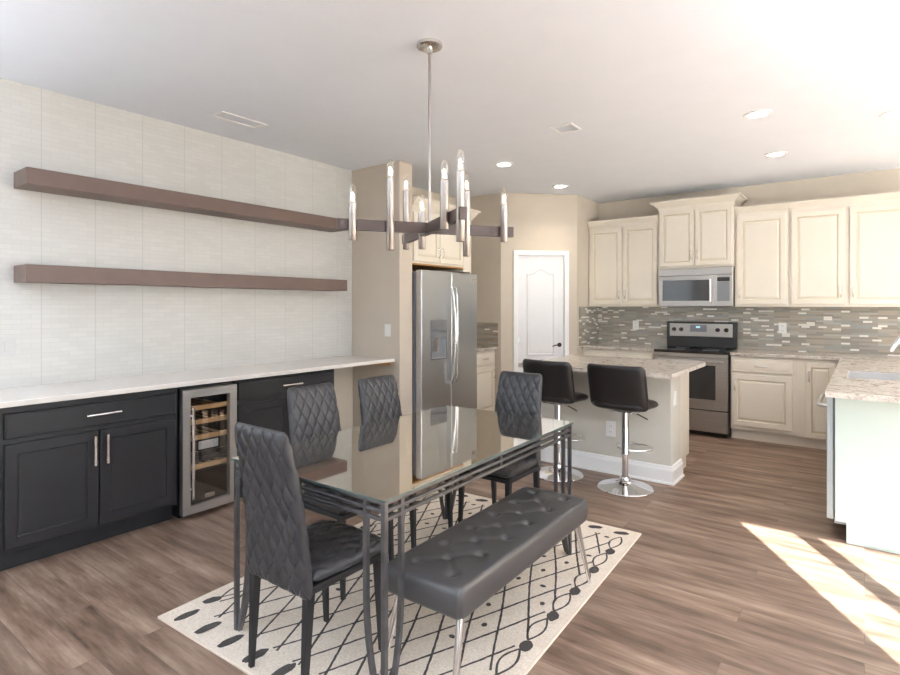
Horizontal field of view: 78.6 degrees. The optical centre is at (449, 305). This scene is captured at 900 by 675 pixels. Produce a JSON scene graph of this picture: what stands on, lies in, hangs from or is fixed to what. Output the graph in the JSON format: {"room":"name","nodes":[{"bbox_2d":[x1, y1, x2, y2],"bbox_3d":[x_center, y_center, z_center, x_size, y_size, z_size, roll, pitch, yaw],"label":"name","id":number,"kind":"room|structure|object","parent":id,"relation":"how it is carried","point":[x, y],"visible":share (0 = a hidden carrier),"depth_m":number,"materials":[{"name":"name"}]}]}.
{"room":"kitchen dining room","nodes":[
{"label":"kitchen dining room","id":0,"kind":"room"},
{"bbox_2d":[0,78,455,388],"bbox_3d":[-1.916,0.025,4.336,0.120,2.750,6.620,0,0,37],"label":"wall","id":1,"kind":"structure","parent":0,"point":[64,333],"depth_m":3.95,"materials":[{"name":"white tile"}]},
{"bbox_2d":[0,336,15,355],"bbox_3d":[-2.635,0.240,3.275,0.010,0.115,0.080,0,0,37],"label":"light switch","id":2,"kind":"object","parent":1,"relation":"attached to","point":[7,344],"visible":1,"depth_m":3.27,"materials":[{"name":"white plastic"}]},
{"bbox_2d":[14,167,345,231],"bbox_3d":[-1.788,-0.754,4.215,0.230,0.098,2.460,0,0,37],"label":"floating shelf","id":3,"kind":"object","parent":1,"relation":"attached to","point":[27,178],"visible":0.86,"depth_m":3.78,"materials":[{"name":"brown wood"}]},
{"bbox_2d":[14,264,346,290],"bbox_3d":[-1.788,-0.191,4.215,0.230,0.102,2.460,0,0,37],"label":"floating shelf","id":4,"kind":"object","parent":1,"relation":"attached to","point":[25,273],"visible":1,"depth_m":3.78,"materials":[{"name":"brown wood"}]},
{"bbox_2d":[334,367,352,430],"bbox_3d":[-1.175,0.961,5.210,0.012,0.879,0.671,0,0,37],"label":"wall","id":5,"kind":"structure","parent":1,"relation":"attached to","point":[343,377],"depth_m":5.39,"materials":[{"name":"beige paint"}]},
{"bbox_2d":[352,161,411,427],"bbox_3d":[-0.716,0.025,5.398,0.760,2.750,0.180,0,0,37],"label":"wall partition","id":6,"kind":"structure","parent":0,"point":[381,277],"depth_m":5.25,"materials":[{"name":"beige paint"}]},
{"bbox_2d":[371,362,389,364],"bbox_3d":[-0.679,0.538,5.164,0.180,0.034,0.150,0,0,37],"label":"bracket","id":7,"kind":"object","parent":6,"relation":"attached to","point":[388,363],"visible":0.27,"depth_m":5.17,"materials":[{"name":"brown wood"}]},
{"bbox_2d":[385,324,390,336],"bbox_3d":[-0.589,0.230,5.183,0.075,0.115,0.010,0,0,37],"label":"light switch","id":8,"kind":"object","parent":6,"relation":"attached to","point":[387,326],"visible":1,"depth_m":5.17,"materials":[{"name":"white plastic"}]},
{"bbox_2d":[412,196,480,273],"bbox_3d":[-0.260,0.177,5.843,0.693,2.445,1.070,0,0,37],"label":"upper cabinet","id":9,"kind":"object","parent":6,"relation":"attached to","point":[442,252],"visible":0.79,"depth_m":5.58,"materials":[{"name":"beige paint"}]},
{"bbox_2d":[0,0,899,202],"bbox_3d":[0.993,-1.400,0.736,9.100,0.100,11.770,0,0,37],"label":"ceiling","id":10,"kind":"structure","parent":0,"point":[659,93],"depth_m":3.26,"materials":[{"name":"paint"}]},
{"bbox_2d":[211,111,266,128],"bbox_3d":[-1.525,-1.346,3.991,0.150,0.008,0.360,0,0,37],"label":"ceiling vent","id":11,"kind":"object","parent":10,"relation":"in","point":[221,112],"visible":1,"depth_m":3.97,"materials":[{"name":"white metal"}]},
{"bbox_2d":[337,38,513,256],"bbox_3d":[-0.109,-0.804,2.844,0.764,1.092,0.720,0,0,28],"label":"chandelier","id":12,"kind":"object","parent":10,"relation":"hanging from","point":[456,222],"visible":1,"depth_m":2.77,"materials":[{"name":"silver metal"}]},
{"bbox_2d":[494,162,512,166],"bbox_3d":[0.514,-1.347,5.235,0.182,0.007,0.182,0,0,37],"label":"recessed light","id":13,"kind":"object","parent":10,"relation":"in","point":[499,164],"visible":1,"depth_m":5.23,"materials":[{"name":"white paint"}]},
{"bbox_2d":[552,184,567,187],"bbox_3d":[1.240,-1.347,6.190,0.182,0.007,0.182,0,0,37],"label":"recessed light","id":14,"kind":"object","parent":10,"relation":"in","point":[558,185],"visible":1,"depth_m":6.19,"materials":[{"name":"white paint"}]},
{"bbox_2d":[550,123,581,133],"bbox_3d":[0.877,-1.346,4.172,0.180,0.008,0.180,0,0,37],"label":"ceiling vent","id":15,"kind":"object","parent":10,"relation":"in","point":[567,124],"visible":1,"depth_m":4.16,"materials":[{"name":"white metal"}]},
{"bbox_2d":[743,109,772,118],"bbox_3d":[2.163,-1.347,3.867,0.182,0.007,0.182,0,0,37],"label":"recessed light","id":16,"kind":"object","parent":10,"relation":"in","point":[755,114],"visible":1,"depth_m":3.86,"materials":[{"name":"white paint"}]},
{"bbox_2d":[764,151,787,156],"bbox_3d":[2.891,-1.347,4.883,0.182,0.007,0.182,0,0,37],"label":"recessed light","id":17,"kind":"object","parent":10,"relation":"in","point":[777,153],"visible":1,"depth_m":4.88,"materials":[{"name":"white paint"}]},
{"bbox_2d":[879,109,899,117],"bbox_3d":[3.115,-1.347,3.851,0.182,0.007,0.182,0,0,37],"label":"recessed light","id":18,"kind":"object","parent":10,"relation":"in","point":[892,113],"visible":1,"depth_m":3.86,"materials":[{"name":"white paint"}]},
{"bbox_2d":[0,433,899,674],"bbox_3d":[0.993,1.450,0.736,9.100,0.100,11.770,0,0,37],"label":"floor","id":19,"kind":"structure","parent":0,"point":[739,566],"depth_m":2.73,"materials":[{"name":"brown wood"}]},
{"bbox_2d":[0,388,176,570],"bbox_3d":[-2.226,0.961,3.340,0.564,0.878,0.925,0,0,37],"label":"base cabinet","id":20,"kind":"object","parent":19,"relation":"on","point":[76,473],"visible":0.98,"depth_m":3.14,"materials":[{"name":"black paint"}]},
{"bbox_2d":[0,355,394,407],"bbox_3d":[-2.142,0.505,3.455,0.580,0.030,4.640,0,0,37],"label":"countertop","id":21,"kind":"structure","parent":20,"relation":"on","point":[38,394],"depth_m":3.67,"materials":[{"name":"white stone"}]},
{"bbox_2d":[172,382,236,517],"bbox_3d":[-1.811,0.970,3.860,0.571,0.860,0.385,0,0,37],"label":"wine cooler","id":22,"kind":"object","parent":19,"relation":"on","point":[206,414],"visible":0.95,"depth_m":3.77,"materials":[{"name":"silver metal"}]},
{"bbox_2d":[177,381,231,387],"bbox_3d":[-1.854,0.530,3.895,0.470,0.016,0.390,0,0,37],"label":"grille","id":23,"kind":"object","parent":22,"relation":"on","point":[228,381],"visible":0.14,"depth_m":3.74,"materials":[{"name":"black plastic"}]},
{"bbox_2d":[232,369,333,497],"bbox_3d":[-1.427,0.961,4.400,0.564,0.878,0.920,0,0,37],"label":"base cabinet","id":24,"kind":"object","parent":19,"relation":"on","point":[261,402],"visible":0.27,"depth_m":4.12,"materials":[{"name":"black paint"}]},
{"bbox_2d":[158,488,641,674],"bbox_3d":[-0.069,1.394,2.911,1.530,0.012,2.150,0,0,35],"label":"area rug","id":25,"kind":"object","parent":19,"relation":"on","point":[512,630],"visible":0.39,"depth_m":2.43,"materials":[{"name":"white fabric"}]},
{"bbox_2d":[235,422,380,674],"bbox_3d":[-0.543,0.909,2.145,0.397,0.955,0.488,0,0,37],"label":"dining chair","id":26,"kind":"object","parent":25,"relation":"on","point":[303,560],"visible":0.96,"depth_m":1.99,"materials":[{"name":"grey leather"}]},
{"bbox_2d":[287,382,393,599],"bbox_3d":[-0.581,0.909,2.867,0.488,0.955,0.397,0,0,37],"label":"dining chair","id":27,"kind":"object","parent":25,"relation":"on","point":[313,411],"visible":0.51,"depth_m":2.89,"materials":[{"name":"grey leather"}]},
{"bbox_2d":[231,405,573,674],"bbox_3d":[-0.122,1.018,2.721,0.890,0.736,1.550,0,0,36],"label":"dining table","id":28,"kind":"object","parent":25,"relation":"on","point":[383,463],"visible":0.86,"depth_m":2.35,"materials":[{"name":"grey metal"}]},
{"bbox_2d":[358,374,452,548],"bbox_3d":[-0.270,0.909,3.246,0.488,0.955,0.397,0,0,37],"label":"dining chair","id":29,"kind":"object","parent":25,"relation":"on","point":[379,398],"visible":0.31,"depth_m":3.29,"materials":[{"name":"grey leather"}]},
{"bbox_2d":[379,486,590,674],"bbox_3d":[0.219,1.166,2.377,0.352,0.441,1.186,0,0,36],"label":"tufted bench","id":30,"kind":"object","parent":25,"relation":"on","point":[455,571],"visible":1,"depth_m":2.14,"materials":[{"name":"grey leather"}]},
{"bbox_2d":[388,486,587,619],"bbox_3d":[0.219,1.003,2.377,0.352,0.115,1.120,0,0,36],"label":"cushion","id":31,"kind":"object","parent":30,"relation":"on","point":[455,571],"depth_m":2.16,"materials":[{"name":"grey leather"}]},
{"bbox_2d":[458,371,541,522],"bbox_3d":[0.327,0.909,3.408,0.397,0.955,0.488,0,0,37],"label":"dining chair","id":32,"kind":"object","parent":25,"relation":"on","point":[519,393],"visible":0.62,"depth_m":3.47,"materials":[{"name":"grey leather"}]},
{"bbox_2d":[477,350,495,410],"bbox_3d":[0.166,0.961,6.489,0.575,0.878,0.615,0,0,37],"label":"base cabinet","id":33,"kind":"object","parent":19,"relation":"on","point":[486,373],"visible":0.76,"depth_m":6.42,"materials":[{"name":"beige paint"}]},
{"bbox_2d":[477,346,496,351],"bbox_3d":[0.151,0.504,6.501,0.574,0.032,0.616,0,0,37],"label":"countertop","id":34,"kind":"structure","parent":33,"relation":"on","point":[479,348],"depth_m":6.47,"materials":[{"name":"stone"}]},
{"bbox_2d":[522,359,588,481],"bbox_3d":[0.910,0.917,4.586,0.456,0.965,0.536,0,0,42],"label":"bar stool","id":35,"kind":"object","parent":19,"relation":"on","point":[558,389],"visible":0.7,"depth_m":4.40,"materials":[{"name":"black leather"}]},
{"bbox_2d":[541,371,688,485],"bbox_3d":[1.484,0.961,4.931,1.201,0.878,0.728,0,0,37],"label":"kitchen island","id":36,"kind":"object","parent":19,"relation":"on","point":[666,429],"visible":0.43,"depth_m":4.55,"materials":[{"name":"grey paint"}]},
{"bbox_2d":[606,420,615,436],"bbox_3d":[1.348,1.030,4.614,0.085,0.130,0.008,0,0,37],"label":"wall outlet","id":37,"kind":"object","parent":36,"relation":"attached to","point":[610,425],"visible":1,"depth_m":4.61,"materials":[{"name":"white plastic"}]},
{"bbox_2d":[518,354,705,378],"bbox_3d":[1.402,0.504,4.735,1.260,0.032,1.090,0,0,37],"label":"island countertop","id":38,"kind":"structure","parent":36,"relation":"on","point":[654,368],"depth_m":4.67,"materials":[{"name":"stone"}]},
{"bbox_2d":[673,391,675,405],"bbox_3d":[1.802,0.740,4.402,0.010,0.115,0.075,0,0,37],"label":"light switch","id":39,"kind":"object","parent":36,"relation":"attached to","point":[674,392],"visible":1,"depth_m":4.38,"materials":[{"name":"white plastic"}]},
{"bbox_2d":[583,348,653,358],"bbox_3d":[2.135,0.961,6.732,0.883,0.878,0.573,0,0,37],"label":"base cabinet","id":40,"kind":"object","parent":19,"relation":"on","point":[586,351],"visible":0.06,"depth_m":6.52,"materials":[{"name":"beige paint"}]},
{"bbox_2d":[581,343,665,351],"bbox_3d":[2.140,0.504,6.741,0.885,0.032,0.554,0,0,37],"label":"countertop","id":41,"kind":"structure","parent":40,"relation":"on","point":[650,348],"depth_m":6.63,"materials":[{"name":"stone"}]},
{"bbox_2d":[587,363,657,496],"bbox_3d":[1.361,0.917,4.246,0.456,0.965,0.536,0,0,41],"label":"bar stool","id":42,"kind":"object","parent":19,"relation":"on","point":[617,388],"visible":1,"depth_m":4.11,"materials":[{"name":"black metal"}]},
{"bbox_2d":[654,321,737,436],"bbox_3d":[2.763,0.792,6.197,0.759,1.215,0.647,0,0,37],"label":"range","id":43,"kind":"object","parent":19,"relation":"on","point":[712,343],"visible":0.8,"depth_m":5.94,"materials":[{"name":"silver metal"}]},
{"bbox_2d":[654,346,737,354],"bbox_3d":[2.782,0.499,6.221,0.759,0.030,0.585,0,0,37],"label":"cooktop","id":44,"kind":"object","parent":43,"relation":"in","point":[668,350],"depth_m":6.13,"materials":[{"name":"black glass"}]},
{"bbox_2d":[731,355,798,445],"bbox_3d":[3.348,0.961,5.818,0.605,0.878,0.573,0,0,37],"label":"base cabinet","id":45,"kind":"object","parent":19,"relation":"on","point":[764,390],"visible":0.95,"depth_m":5.62,"materials":[{"name":"beige paint"}]},
{"bbox_2d":[798,359,838,449],"bbox_3d":[3.740,0.961,5.523,0.375,0.878,0.573,0,0,37],"label":"base cabinet","id":46,"kind":"object","parent":19,"relation":"on","point":[814,376],"visible":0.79,"depth_m":5.37,"materials":[{"name":"beige paint"}]},
{"bbox_2d":[817,393,845,524],"bbox_3d":[2.670,0.964,3.399,0.657,0.872,0.596,0,0,37],"label":"dishwasher","id":47,"kind":"object","parent":19,"relation":"on","point":[830,405],"visible":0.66,"depth_m":3.31,"materials":[{"name":"silver metal"}]},
{"bbox_2d":[835,398,899,553],"bbox_3d":[3.304,0.961,4.039,0.785,0.879,2.428,0,0,37],"label":"base cabinet","id":48,"kind":"object","parent":19,"relation":"on","point":[867,433],"visible":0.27,"depth_m":3.18,"materials":[{"name":"beige paint"}]},
{"bbox_2d":[730,349,899,402],"bbox_3d":[3.030,0.504,4.446,1.752,0.032,3.149,0,0,37],"label":"countertop","id":49,"kind":"structure","parent":48,"relation":"on","point":[839,386],"depth_m":4.16,"materials":[{"name":"stone"}]},
{"bbox_2d":[847,371,899,380],"bbox_3d":[3.040,0.605,3.851,0.418,0.220,0.568,0,0,37],"label":"sink","id":50,"kind":"object","parent":49,"relation":"in","point":[851,374],"visible":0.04,"depth_m":4.09,"materials":[{"name":"metal"}]},
{"bbox_2d":[888,335,899,352],"bbox_3d":[3.227,0.323,3.806,0.306,0.330,0.124,0,0,37],"label":"faucet","id":51,"kind":"object","parent":49,"relation":"on","point":[892,348],"visible":1,"depth_m":3.84,"materials":[{"name":"silver metal"}]},
{"bbox_2d":[470,193,500,403],"bbox_3d":[0.347,0.025,6.825,0.740,2.750,0.120,0,0,37],"label":"wall","id":52,"kind":"structure","parent":0,"point":[485,251],"depth_m":6.66,"materials":[{"name":"beige paint"}]},
{"bbox_2d":[477,322,497,346],"bbox_3d":[0.341,0.344,6.750,0.580,0.288,0.008,0,0,37],"label":"backsplash","id":53,"kind":"structure","parent":52,"relation":"attached to","point":[487,333],"depth_m":6.66,"materials":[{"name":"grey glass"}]},
{"bbox_2d":[501,193,576,371],"bbox_3d":[1.069,0.025,6.670,0.948,2.750,0.100,0,0,-8],"label":"wall","id":54,"kind":"structure","parent":0,"point":[540,222],"depth_m":6.61,"materials":[{"name":"beige paint"}]},
{"bbox_2d":[518,255,563,371],"bbox_3d":[1.093,0.393,6.623,0.583,1.998,0.090,0,0,-8],"label":"door","id":55,"kind":"structure","parent":54,"relation":"in","point":[540,278],"depth_m":6.63,"materials":[{"name":"white paint"}]},
{"bbox_2d":[513,250,568,371],"bbox_3d":[1.091,0.367,6.664,0.690,2.065,0.118,0,0,-8],"label":"trim","id":56,"kind":"structure","parent":54,"relation":"attached to","point":[516,253],"depth_m":6.59,"materials":[{"name":"white paint"}]},
{"bbox_2d":[577,195,598,354],"bbox_3d":[1.738,0.025,7.042,0.120,2.750,0.800,0,0,37],"label":"wall","id":57,"kind":"structure","parent":0,"point":[587,210],"depth_m":6.84,"materials":[{"name":"beige paint"}]},
{"bbox_2d":[579,307,598,345],"bbox_3d":[1.768,0.248,6.976,0.008,0.480,0.630,0,0,37],"label":"backsplash","id":58,"kind":"structure","parent":57,"relation":"attached to","point":[588,316],"depth_m":6.94,"materials":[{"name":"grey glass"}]},
{"bbox_2d":[599,168,899,219],"bbox_3d":[5.061,0.025,4.963,7.690,2.750,0.120,0,0,37],"label":"wall","id":59,"kind":"structure","parent":0,"point":[881,181],"depth_m":5.94,"materials":[{"name":"beige paint"}]},
{"bbox_2d":[587,215,659,306],"bbox_3d":[2.182,-0.526,6.812,0.863,1.068,0.387,0,0,37],"label":"upper cabinet","id":60,"kind":"object","parent":59,"relation":"attached to","point":[623,252],"visible":0.96,"depth_m":6.68,"materials":[{"name":"beige paint"}]},
{"bbox_2d":[633,320,638,329],"bbox_3d":[2.338,0.240,6.925,0.075,0.115,0.008,0,0,37],"label":"wall outlet","id":61,"kind":"object","parent":59,"relation":"attached to","point":[635,323],"visible":1,"depth_m":6.92,"materials":[{"name":"white plastic"}]},
{"bbox_2d":[650,192,746,268],"bbox_3d":[2.836,-0.818,6.293,0.945,0.775,0.434,0,0,37],"label":"upper cabinet","id":62,"kind":"object","parent":59,"relation":"attached to","point":[697,232],"visible":0.94,"depth_m":6.14,"materials":[{"name":"beige paint"}]},
{"bbox_2d":[659,266,734,306],"bbox_3d":[2.824,-0.209,6.264,0.772,0.432,0.436,0,0,37],"label":"microwave","id":63,"kind":"object","parent":62,"relation":"attached to","point":[706,286],"visible":0.98,"depth_m":6.11,"materials":[{"name":"metal"}]},
{"bbox_2d":[599,307,899,355],"bbox_3d":[3.317,0.248,6.198,3.402,0.480,0.008,0,0,37],"label":"backsplash","id":64,"kind":"structure","parent":59,"relation":"attached to","point":[845,330],"depth_m":5.98,"materials":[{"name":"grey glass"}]},
{"bbox_2d":[734,202,788,306],"bbox_3d":[3.368,-0.526,5.919,0.495,1.068,0.387,0,0,37],"label":"upper cabinet","id":65,"kind":"object","parent":59,"relation":"attached to","point":[761,231],"visible":0.96,"depth_m":5.79,"materials":[{"name":"beige paint"}]},
{"bbox_2d":[779,323,786,332],"bbox_3d":[3.608,0.240,5.968,0.075,0.115,0.008,0,0,37],"label":"wall outlet","id":66,"kind":"object","parent":59,"relation":"attached to","point":[782,326],"visible":1,"depth_m":5.96,"materials":[{"name":"white plastic"}]},
{"bbox_2d":[788,191,899,306],"bbox_3d":[4.000,-0.526,5.443,1.083,1.068,0.389,0,0,37],"label":"upper cabinet","id":67,"kind":"object","parent":59,"relation":"attached to","point":[844,251],"visible":1,"depth_m":5.37,"materials":[{"name":"beige paint"}]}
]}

